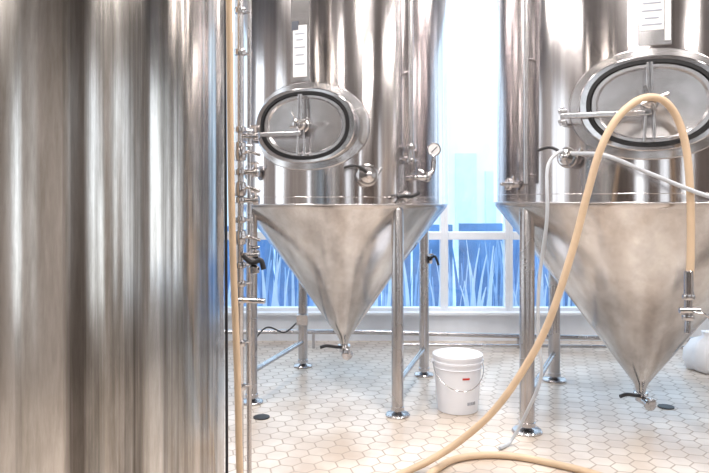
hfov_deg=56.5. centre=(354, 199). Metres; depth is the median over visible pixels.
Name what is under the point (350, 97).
tank
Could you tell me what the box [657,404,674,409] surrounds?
floor drain
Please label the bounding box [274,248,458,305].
ground
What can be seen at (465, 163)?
building
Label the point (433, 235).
rail
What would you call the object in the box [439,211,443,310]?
stile
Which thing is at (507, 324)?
wall
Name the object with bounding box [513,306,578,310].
rail
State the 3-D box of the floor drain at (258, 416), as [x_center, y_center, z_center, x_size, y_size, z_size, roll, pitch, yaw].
[-0.620,1.446,4.400,0.110,0.008,0.110,0,0,0]
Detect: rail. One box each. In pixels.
[244,306,318,310]
[257,231,266,239]
[369,306,439,310]
[429,231,440,239]
[448,231,505,239]
[448,306,504,310]
[513,231,518,239]
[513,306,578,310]
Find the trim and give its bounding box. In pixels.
[224,311,581,314]
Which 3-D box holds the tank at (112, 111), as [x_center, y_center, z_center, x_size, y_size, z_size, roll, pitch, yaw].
[-1.140,-0.485,1.640,1.612,3.870,1.612,0,0,-27]
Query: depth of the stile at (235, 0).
6.83 m
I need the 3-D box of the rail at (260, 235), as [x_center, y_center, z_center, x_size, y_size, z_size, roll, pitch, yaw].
[-0.675,0.370,6.870,0.970,0.080,0.120,0,0,0]
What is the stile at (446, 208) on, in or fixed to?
attached to the wall
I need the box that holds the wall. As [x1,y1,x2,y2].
[224,315,708,340]
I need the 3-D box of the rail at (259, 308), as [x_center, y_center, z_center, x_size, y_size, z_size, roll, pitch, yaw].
[-0.675,1.137,6.880,0.970,0.045,0.100,0,0,0]
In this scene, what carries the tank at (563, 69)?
on the floor
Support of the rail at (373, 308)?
in the wall
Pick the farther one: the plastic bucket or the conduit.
the conduit
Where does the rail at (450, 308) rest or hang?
in the wall
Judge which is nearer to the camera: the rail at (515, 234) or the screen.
the rail at (515, 234)
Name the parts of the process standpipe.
valve arm, valve arm, valve arm, tee handle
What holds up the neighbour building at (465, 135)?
on the ground at (455, 250)
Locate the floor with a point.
(329, 416)
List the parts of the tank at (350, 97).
leg, manway hinge arm, manway handle, manway handle, plate, leg, manway door, valve handle, sample port lever, leg, racking lever, leg, leg valve lever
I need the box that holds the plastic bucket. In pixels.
[431,347,483,414]
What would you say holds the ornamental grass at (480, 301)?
on the ground at (455, 250)
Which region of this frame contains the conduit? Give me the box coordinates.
[224,329,693,348]
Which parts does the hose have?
spout, lever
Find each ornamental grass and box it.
[228,240,569,305]
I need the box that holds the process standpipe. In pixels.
[224,0,265,472]
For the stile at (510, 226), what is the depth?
6.83 m
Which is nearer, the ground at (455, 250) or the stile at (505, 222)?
the stile at (505, 222)
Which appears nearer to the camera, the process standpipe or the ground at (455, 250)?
the process standpipe
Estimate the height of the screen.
1.267 m
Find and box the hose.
[396,93,708,472]
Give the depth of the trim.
6.74 m
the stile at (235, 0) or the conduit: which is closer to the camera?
the conduit
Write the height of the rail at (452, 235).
0.080 m
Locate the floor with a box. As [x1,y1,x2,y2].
[224,341,708,472]
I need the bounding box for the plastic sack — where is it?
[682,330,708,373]
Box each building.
[226,47,500,247]
[455,153,495,247]
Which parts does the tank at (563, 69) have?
handle, leg, sample port lever, leg, manway hinge arm, valve handle, manway arm, manway door, manway handle, plate, manway handle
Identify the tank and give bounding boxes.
[0,0,223,472]
[244,0,447,419]
[493,0,708,449]
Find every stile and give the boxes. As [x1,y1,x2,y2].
[235,0,236,255]
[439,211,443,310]
[444,205,447,310]
[503,216,508,310]
[509,223,512,310]
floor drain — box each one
[253,414,269,419]
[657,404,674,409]
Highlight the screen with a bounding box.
[224,223,571,305]

